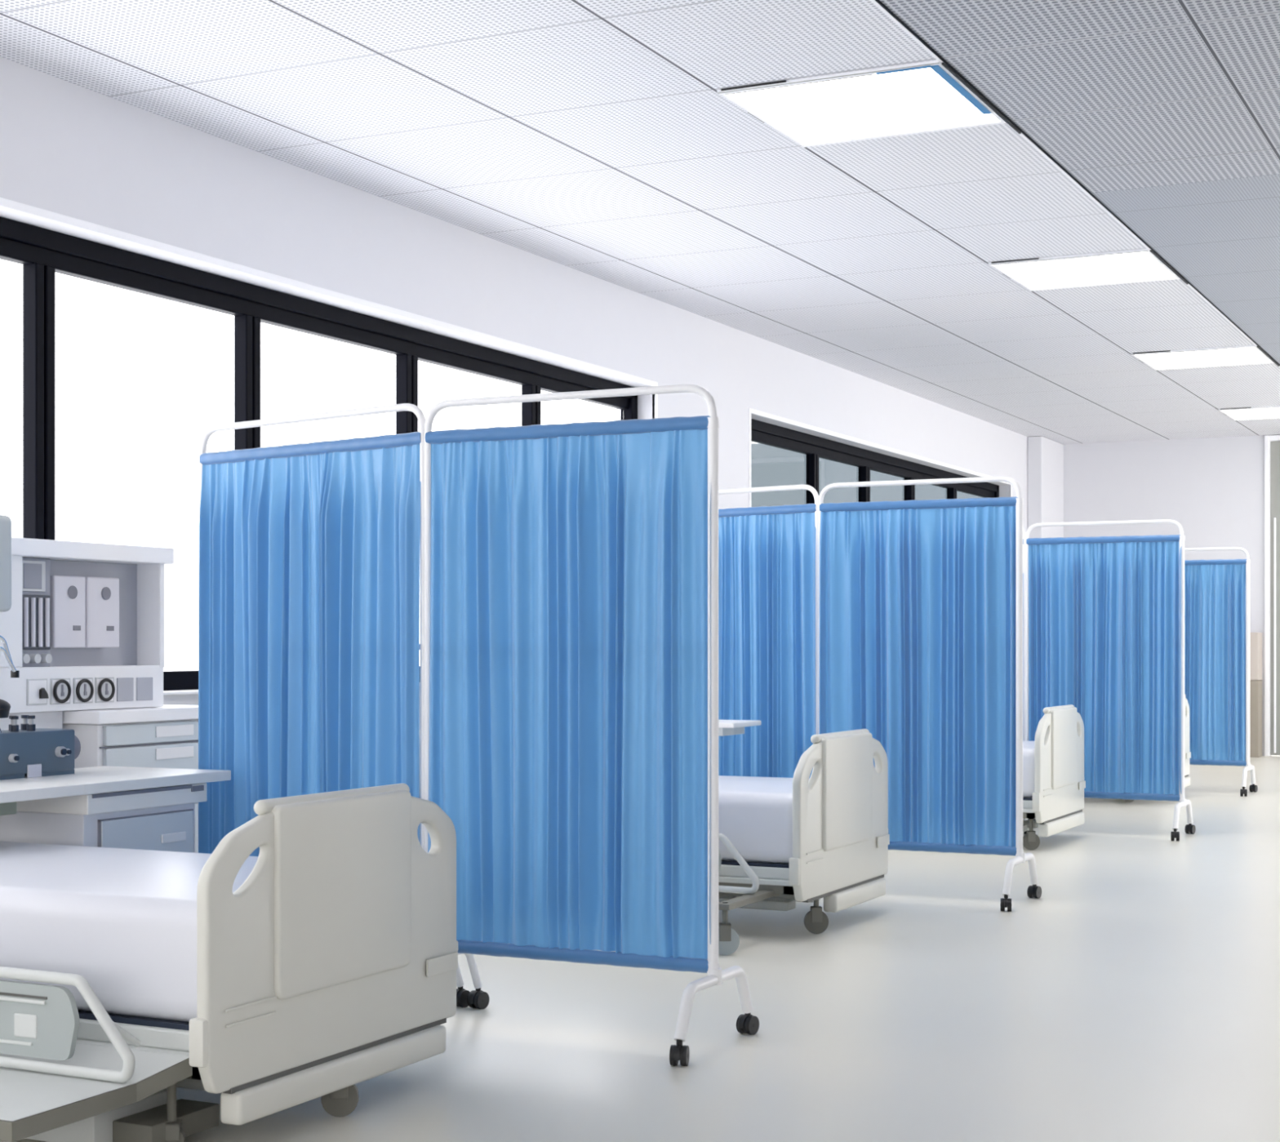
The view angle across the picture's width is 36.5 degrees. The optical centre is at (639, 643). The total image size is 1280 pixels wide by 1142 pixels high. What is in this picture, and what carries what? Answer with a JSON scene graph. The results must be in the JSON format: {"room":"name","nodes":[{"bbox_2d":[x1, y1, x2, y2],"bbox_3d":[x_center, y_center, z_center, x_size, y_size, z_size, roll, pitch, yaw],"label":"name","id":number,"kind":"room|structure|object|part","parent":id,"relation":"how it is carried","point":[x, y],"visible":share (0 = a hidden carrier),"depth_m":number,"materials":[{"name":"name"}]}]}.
{"room":"hospital room","nodes":[
{"label":"hospital room","id":0,"kind":"room"},
{"bbox_2d":[0,57,1027,729],"bbox_3d":[-0.921,-0.515,10.796,0.280,3.430,24.600,0,0,26],"label":"wall","id":1,"kind":"structure","parent":0,"point":[67,148],"depth_m":9.96,"materials":[{"name":"white paint"}]},
{"bbox_2d":[0,197,657,695],"bbox_3d":[-2.248,-0.739,7.955,0.235,1.912,10.400,0,0,26],"label":"window","id":2,"kind":"structure","parent":1,"relation":"in","point":[42,253],"depth_m":8.77,"materials":[{"name":"black metal"}]},
{"bbox_2d":[748,408,1012,507],"bbox_3d":[2.256,-0.739,17.191,0.235,1.912,7.090,0,0,26],"label":"window","id":3,"kind":"structure","parent":1,"relation":"in","point":[778,455],"depth_m":15.92,"materials":[{"name":"black metal"}]},
{"bbox_3d":[1.021,-0.728,14.872,0.008,1.705,1.590,0,0,26],"label":"pane","id":4,"kind":"part","parent":3,"relation":"part of","materials":[{"name":"clear glass"}]},
{"bbox_3d":[1.646,-0.728,16.153,0.008,1.705,1.220,0,0,26],"label":"pane","id":5,"kind":"part","parent":3,"relation":"part of","materials":[{"name":"clear glass"}]},
{"bbox_3d":[2.189,-0.728,17.268,0.008,1.705,1.220,0,0,26],"label":"pane","id":6,"kind":"part","parent":3,"relation":"part of","materials":[{"name":"clear glass"}]},
{"bbox_3d":[2.750,-0.728,18.418,0.008,1.705,1.300,0,0,26],"label":"pane","id":7,"kind":"part","parent":3,"relation":"part of","materials":[{"name":"clear glass"}]},
{"bbox_3d":[3.357,-0.728,19.663,0.008,1.705,1.430,0,0,26],"label":"pane","id":8,"kind":"part","parent":3,"relation":"part of","materials":[{"name":"clear glass"}]},
{"bbox_2d":[1027,435,1063,537],"bbox_3d":[4.453,-0.515,21.314,0.159,3.430,0.979,0,0,26],"label":"column","id":9,"kind":"structure","parent":1,"relation":"attached to","point":[1045,455],"depth_m":20.94,"materials":[{"name":"white paint"}]},
{"bbox_2d":[0,0,1279,444],"bbox_3d":[3.242,-2.280,10.435,8.120,0.100,27.600,0,0,26],"label":"ceiling","id":10,"kind":"structure","parent":0,"point":[595,138],"depth_m":8.73,"materials":[{"name":"white tile"}]},
{"bbox_2d":[716,59,1021,147],"bbox_3d":[0.978,-2.222,8.136,0.944,0.016,1.162,0,0,26],"label":"recessed light","id":11,"kind":"object","parent":10,"relation":"in","point":[926,96],"visible":1,"depth_m":8.00,"materials":[{"name":"white plastic"}]},
{"bbox_2d":[870,0,1279,367],"bbox_3d":[2.083,-2.228,9.331,0.023,0.005,24.600,0,0,26],"label":"trim","id":12,"kind":"structure","parent":10,"relation":"attached to","point":[881,6],"depth_m":8.91,"materials":[{"name":"black metal"}]},
{"bbox_2d":[988,248,1188,291],"bbox_3d":[2.705,-2.223,11.678,0.944,0.014,1.162,0,0,26],"label":"recessed light","id":13,"kind":"object","parent":10,"relation":"in","point":[1140,265],"visible":1,"depth_m":11.56,"materials":[{"name":"white plastic"}]},
{"bbox_2d":[1130,345,1279,370],"bbox_3d":[4.432,-2.223,15.219,0.944,0.014,1.162,0,0,26],"label":"recessed light","id":14,"kind":"object","parent":10,"relation":"in","point":[1246,354],"visible":1,"depth_m":15.10,"materials":[{"name":"white plastic"}]},
{"bbox_2d":[1217,405,1279,420],"bbox_3d":[6.159,-2.223,18.761,0.944,0.014,1.162,0,0,26],"label":"recessed light","id":15,"kind":"object","parent":10,"relation":"in","point":[1258,412],"visible":1,"depth_m":18.67,"materials":[{"name":"white plastic"}]},
{"bbox_2d":[0,755,1279,1141],"bbox_3d":[3.242,1.250,10.435,8.120,0.100,27.600,0,0,26],"label":"floor","id":16,"kind":"structure","parent":0,"point":[1136,998],"depth_m":6.12,"materials":[{"name":"plastic"}]},
{"bbox_2d":[0,711,62,730],"bbox_3d":[-2.536,0.723,6.661,0.422,0.955,1.150,0,0,26],"label":"base cabinet","id":17,"kind":"object","parent":16,"relation":"on","point":[54,719],"visible":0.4,"depth_m":6.99,"materials":[{"name":"white laminate"}]},
{"bbox_3d":[-2.352,0.710,6.571,0.012,0.820,1.050,0,0,26],"label":"door","id":18,"kind":"part","parent":17,"relation":"part of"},
{"bbox_2d":[0,765,231,853],"bbox_3d":[-1.933,0.818,6.255,0.561,0.764,1.250,0,0,26],"label":"desk","id":19,"kind":"object","parent":16,"relation":"on","point":[126,807],"visible":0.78,"depth_m":6.21,"materials":[{"name":"laminate"}]},
{"bbox_2d":[0,515,19,677],"bbox_3d":[-2.081,0.018,5.817,0.150,0.835,0.512,0,0,26],"label":"monitor","id":20,"kind":"object","parent":19,"relation":"on","point":[5,521],"visible":1,"depth_m":6.00,"materials":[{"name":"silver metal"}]},
{"bbox_3d":[-1.986,0.024,5.928,0.050,0.128,0.212,0,0,36],"label":"handle","id":21,"kind":"part","parent":20,"relation":"part of","materials":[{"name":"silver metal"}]},
{"bbox_2d":[0,698,80,780],"bbox_3d":[-2.046,0.305,6.361,0.186,0.263,0.542,0,0,26],"label":"medical device","id":22,"kind":"object","parent":19,"relation":"on","point":[29,751],"visible":1,"depth_m":6.36,"materials":[{"name":"blue paint"}]},
{"bbox_3d":[-2.012,0.368,6.249,0.028,0.028,0.028,0,0,26],"label":"knob","id":23,"kind":"part","parent":22,"relation":"part of","materials":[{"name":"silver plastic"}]},
{"bbox_3d":[-1.978,0.415,6.344,0.008,0.042,0.060,0,0,26],"label":"label plate","id":24,"kind":"part","parent":22,"relation":"part of","materials":[{"name":"white plastic"}]},
{"bbox_3d":[-1.918,0.358,6.443,0.028,0.036,0.036,0,0,26],"label":"knob","id":25,"kind":"part","parent":22,"relation":"part of","materials":[{"name":"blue plastic"}]},
{"bbox_3d":[-1.907,0.360,6.465,0.028,0.024,0.024,0,0,26],"label":"knob","id":26,"kind":"part","parent":22,"relation":"part of","materials":[{"name":"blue plastic"}]},
{"bbox_3d":[-1.939,0.351,6.586,0.090,0.090,0.044,0,0,26],"label":"knob","id":27,"kind":"part","parent":22,"relation":"part of","materials":[{"name":"grey plastic"}]},
{"bbox_3d":[-1.604,0.840,6.325,0.016,0.560,0.445,0,0,26],"label":"door","id":28,"kind":"part","parent":19,"relation":"part of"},
{"bbox_3d":[-1.542,0.640,6.426,0.007,0.030,0.120,0,0,26],"label":"handle","id":29,"kind":"part","parent":19,"relation":"part of","materials":[{"name":"grey metal"}]},
{"bbox_2d":[62,704,198,853],"bbox_3d":[-2.057,0.723,7.484,0.578,0.955,0.730,0,0,26],"label":"base cabinet","id":30,"kind":"object","parent":16,"relation":"on","point":[166,736],"visible":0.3,"depth_m":7.25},
{"bbox_2d":[62,704,198,724],"bbox_3d":[-2.057,0.269,7.484,0.578,0.047,0.730,0,0,26],"label":"countertop","id":31,"kind":"structure","parent":30,"relation":"on","point":[167,712],"depth_m":7.21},
{"bbox_2d":[0,537,173,713],"bbox_3d":[-2.217,-0.064,7.203,0.440,0.614,0.965,0,0,26],"label":"equipment unit","id":32,"kind":"object","parent":31,"relation":"on","point":[83,628],"visible":0.98,"depth_m":7.18,"materials":[{"name":"white plastic"}]},
{"bbox_3d":[-2.186,0.053,6.890,0.030,0.033,0.034,0,0,26],"label":"valve knob","id":33,"kind":"part","parent":32,"relation":"part of","materials":[{"name":"white plastic"}]},
{"bbox_3d":[-2.162,0.053,6.940,0.030,0.033,0.034,0,0,26],"label":"valve knob","id":34,"kind":"part","parent":32,"relation":"part of","materials":[{"name":"white plastic"}]},
{"bbox_3d":[-2.122,0.176,6.918,0.012,0.038,0.034,0,0,26],"label":"black knob","id":35,"kind":"part","parent":32,"relation":"part of","materials":[{"name":"plastic"}]},
{"bbox_3d":[-2.138,0.053,6.989,0.030,0.033,0.034,0,0,26],"label":"valve knob","id":36,"kind":"part","parent":32,"relation":"part of","materials":[{"name":"white plastic"}]},
{"bbox_3d":[-2.118,-0.117,7.138,0.065,0.264,0.165,0,0,26],"label":"white panel","id":37,"kind":"part","parent":32,"relation":"part of","materials":[{"name":"white plastic"}]},
{"bbox_3d":[-2.039,-0.117,7.300,0.065,0.264,0.175,0,0,26],"label":"white panel","id":38,"kind":"part","parent":32,"relation":"part of","materials":[{"name":"white plastic"}]},
{"bbox_3d":[-1.824,0.497,7.364,0.018,0.226,0.600,0,0,26],"label":"drawer","id":39,"kind":"part","parent":30,"relation":"part of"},
{"bbox_3d":[-1.824,0.337,7.364,0.018,0.074,0.600,0,0,26],"label":"drawer","id":40,"kind":"part","parent":30,"relation":"part of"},
{"bbox_3d":[-1.824,0.735,7.364,0.018,0.230,0.600,0,0,26],"label":"drawer","id":41,"kind":"part","parent":30,"relation":"part of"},
{"bbox_2d":[0,782,457,1141],"bbox_3d":[-1.690,0.770,5.125,1.928,0.860,1.562,0,0,26],"label":"hospital bed","id":42,"kind":"object","parent":16,"relation":"on","point":[322,962],"visible":1,"depth_m":4.70,"materials":[{"name":"grey plastic"}]},
{"bbox_3d":[-1.614,0.883,4.627,0.522,0.109,0.010,0,0,26],"label":"raised trim","id":43,"kind":"part","parent":42,"relation":"part of","materials":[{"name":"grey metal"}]},
{"bbox_3d":[-1.671,0.879,4.664,0.828,0.173,0.016,0,0,26],"label":"rail plate","id":44,"kind":"part","parent":42,"relation":"part of","materials":[{"name":"grey plastic"}]},
{"bbox_2d":[0,1043,189,1120],"bbox_3d":[-1.825,0.980,4.609,1.498,0.045,0.506,0,0,26],"label":"shelf","id":45,"kind":"object","parent":42,"relation":"attached to","point":[37,1083],"depth_m":4.46,"materials":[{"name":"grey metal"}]},
{"bbox_3d":[-1.593,0.754,5.341,1.814,0.292,0.945,0,0,26],"label":"mattress","id":46,"kind":"part","parent":42,"relation":"part of","materials":[{"name":"white fabric"}]},
{"bbox_3d":[-1.604,0.933,5.341,1.834,0.047,0.935,0,0,26],"label":"bed frame","id":47,"kind":"part","parent":42,"relation":"part of","materials":[{"name":"grey metal"}]},
{"bbox_3d":[-0.762,0.718,4.922,0.036,0.635,1.090,0,0,26],"label":"footboard","id":48,"kind":"part","parent":42,"relation":"part of","materials":[{"name":"grey plastic"}]},
{"bbox_3d":[-0.759,0.622,4.918,0.058,0.467,0.585,0,0,26],"label":"panel","id":49,"kind":"part","parent":42,"relation":"part of","materials":[{"name":"grey plastic"}]},
{"bbox_2d":[198,384,759,1066],"bbox_3d":[-0.699,0.213,6.281,2.245,1.975,0.686,0,0,33],"label":"folding screen","id":50,"kind":"object","parent":16,"relation":"on","point":[568,646],"visible":0.81,"depth_m":6.08,"materials":[{"name":"blue fabric"}]},
{"bbox_2d":[198,431,421,856],"bbox_3d":[-1.124,0.150,6.555,1.120,1.657,0.095,0,0,39],"label":"curtain","id":51,"kind":"object","parent":50,"relation":"hanging from","point":[309,646],"depth_m":6.57,"materials":[{"name":"blue fabric"}]},
{"bbox_3d":[-1.103,0.111,6.580,1.144,1.769,0.089,0,0,39],"label":"frame","id":52,"kind":"part","parent":50,"relation":"part of","materials":[{"name":"white metal"}]},
{"bbox_2d":[425,415,711,973],"bbox_3d":[-0.227,0.150,5.980,0.993,1.657,0.093,0,0,26],"label":"curtain","id":53,"kind":"object","parent":50,"relation":"hanging from","point":[568,566],"depth_m":5.95,"materials":[{"name":"blue fabric"}]},
{"bbox_3d":[-0.214,0.113,6.000,1.023,1.774,0.094,0,0,26],"label":"frame","id":54,"kind":"part","parent":50,"relation":"part of","materials":[{"name":"white metal"}]},
{"bbox_2d":[419,728,889,955],"bbox_3d":[-0.055,0.770,8.479,1.928,0.860,1.509,0,0,26],"label":"hospital bed","id":55,"kind":"object","parent":16,"relation":"on","point":[783,842],"visible":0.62,"depth_m":8.00,"materials":[{"name":"grey plastic"}]},
{"bbox_3d":[-0.817,0.670,9.071,0.040,0.660,1.090,0,0,26],"label":"headboard","id":56,"kind":"part","parent":55,"relation":"part of","materials":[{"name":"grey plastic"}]},
{"bbox_3d":[-0.047,0.879,7.994,0.828,0.173,0.016,0,0,26],"label":"rail plate","id":57,"kind":"part","parent":55,"relation":"part of","materials":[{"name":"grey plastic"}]},
{"bbox_3d":[0.020,0.933,8.671,1.834,0.047,0.935,0,0,26],"label":"bed frame","id":58,"kind":"part","parent":55,"relation":"part of","materials":[{"name":"grey metal"}]},
{"bbox_3d":[0.031,0.754,8.671,1.814,0.292,0.945,0,0,26],"label":"mattress","id":59,"kind":"part","parent":55,"relation":"part of","materials":[{"name":"white fabric"}]},
{"bbox_3d":[0.862,0.718,8.252,0.036,0.635,1.090,0,0,26],"label":"footboard","id":60,"kind":"part","parent":55,"relation":"part of","materials":[{"name":"grey plastic"}]},
{"bbox_3d":[0.865,0.622,8.248,0.058,0.467,0.585,0,0,26],"label":"panel","id":61,"kind":"part","parent":55,"relation":"part of","materials":[{"name":"grey plastic"}]},
{"bbox_2d":[718,719,761,736],"bbox_3d":[0.235,0.772,9.220,0.600,0.816,0.340,0,0,26],"label":"table","id":62,"kind":"object","parent":16,"relation":"on","point":[726,727],"visible":0.17,"depth_m":9.06,"materials":[{"name":"plastic"}]},
{"bbox_2d":[718,476,1041,911],"bbox_3d":[0.868,0.213,9.449,2.158,1.975,0.681,0,0,33],"label":"folding screen","id":63,"kind":"object","parent":16,"relation":"on","point":[900,622],"visible":0.63,"depth_m":9.19,"materials":[{"name":"blue fabric"}]},
{"bbox_2d":[718,503,816,778],"bbox_3d":[0.450,0.150,9.716,1.050,1.657,0.087,0,0,39],"label":"curtain","id":64,"kind":"object","parent":63,"relation":"hanging from","point":[767,554],"depth_m":9.56,"materials":[{"name":"blue fabric"}]},
{"bbox_3d":[0.471,0.111,9.742,1.074,1.769,0.089,0,0,39],"label":"frame","id":65,"kind":"part","parent":63,"relation":"part of","materials":[{"name":"white metal"}]},
{"bbox_2d":[818,496,1017,855],"bbox_3d":[1.308,0.150,9.161,0.975,1.657,0.098,0,0,26],"label":"curtain","id":66,"kind":"object","parent":63,"relation":"hanging from","point":[917,599],"depth_m":9.14,"materials":[{"name":"blue fabric"}]},
{"bbox_3d":[1.325,0.113,9.188,1.005,1.774,0.094,0,0,26],"label":"frame","id":67,"kind":"part","parent":63,"relation":"part of","materials":[{"name":"white metal"}]},
{"bbox_2d":[1022,704,1085,849],"bbox_3d":[1.674,0.770,12.024,1.928,0.860,1.201,0,0,26],"label":"hospital bed","id":68,"kind":"object","parent":16,"relation":"on","point":[1054,784],"visible":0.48,"depth_m":11.42,"materials":[{"name":"grey plastic"}]},
{"bbox_3d":[1.681,0.933,12.078,1.834,0.047,0.935,0,0,26],"label":"bed frame","id":69,"kind":"part","parent":68,"relation":"part of","materials":[{"name":"grey metal"}]},
{"bbox_3d":[1.692,0.754,12.078,1.814,0.292,0.945,0,0,26],"label":"mattress","id":70,"kind":"part","parent":68,"relation":"part of","materials":[{"name":"white fabric"}]},
{"bbox_3d":[2.523,0.718,11.659,0.036,0.635,1.090,0,0,26],"label":"footboard","id":71,"kind":"part","parent":68,"relation":"part of","materials":[{"name":"grey plastic"}]},
{"bbox_3d":[2.526,0.622,11.655,0.058,0.467,0.585,0,0,26],"label":"panel","id":72,"kind":"part","parent":68,"relation":"part of","materials":[{"name":"grey plastic"}]},
{"bbox_2d":[1022,519,1195,840],"bbox_3d":[2.483,0.213,12.556,2.158,1.975,0.681,0,0,33],"label":"folding screen","id":73,"kind":"object","parent":16,"relation":"on","point":[1104,616],"visible":0.42,"depth_m":12.24,"materials":[{"name":"blue fabric"}]},
{"bbox_2d":[1022,539,1023,639],"bbox_3d":[2.065,0.150,12.823,1.050,1.657,0.089,0,0,39],"label":"curtain","id":74,"kind":"object","parent":73,"relation":"hanging from","point":[1023,540],"depth_m":12.48,"materials":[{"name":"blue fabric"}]},
{"bbox_3d":[2.086,0.111,12.848,1.074,1.769,0.089,0,0,39],"label":"frame","id":75,"kind":"part","parent":73,"relation":"part of","materials":[{"name":"white metal"}]},
{"bbox_2d":[1123,693,1191,802],"bbox_3d":[3.243,0.770,15.242,1.928,0.860,1.201,0,0,26],"label":"hospital bed","id":76,"kind":"object","parent":16,"relation":"on","point":[1187,751],"visible":0.09,"depth_m":15.23,"materials":[{"name":"grey plastic"}]},
{"bbox_3d":[4.095,0.622,14.872,0.058,0.467,0.585,0,0,26],"label":"panel","id":77,"kind":"part","parent":76,"relation":"part of","materials":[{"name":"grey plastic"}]},
{"bbox_3d":[4.093,0.718,14.876,0.036,0.635,1.090,0,0,26],"label":"footboard","id":78,"kind":"part","parent":76,"relation":"part of","materials":[{"name":"grey plastic"}]},
{"bbox_2d":[1184,546,1257,796],"bbox_3d":[3.993,0.213,15.997,2.108,1.975,0.678,0,0,33],"label":"folding screen","id":79,"kind":"object","parent":16,"relation":"on","point":[1217,591],"visible":0.27,"depth_m":15.61,"materials":[{"name":"blue fabric"}]},
{"bbox_2d":[1249,632,1262,757],"bbox_3d":[6.313,0.540,20.783,0.620,1.320,0.295,0,0,26],"label":"storage cabinet","id":80,"kind":"object","parent":16,"relation":"on","point":[1255,638],"visible":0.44,"depth_m":20.55,"materials":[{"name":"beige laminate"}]},
{"bbox_2d":[1062,435,1264,755],"bbox_3d":[5.557,-0.515,21.433,2.600,3.430,0.200,0,0,26],"label":"wall","id":81,"kind":"structure","parent":0,"point":[1213,487],"depth_m":21.14,"materials":[{"name":"white paint"}]},
{"bbox_3d":[10.051,-0.515,19.241,3.600,3.430,0.200,0,0,26],"label":"wall","id":82,"kind":"structure","parent":0,"visible":0},
{"bbox_2d":[1264,435,1279,755],"bbox_3d":[7.572,-0.512,20.433,1.900,3.425,0.230,0,0,26],"label":"door","id":83,"kind":"structure","parent":82,"relation":"in","point":[1272,442],"depth_m":20.79,"materials":[{"name":"white"}]}
]}

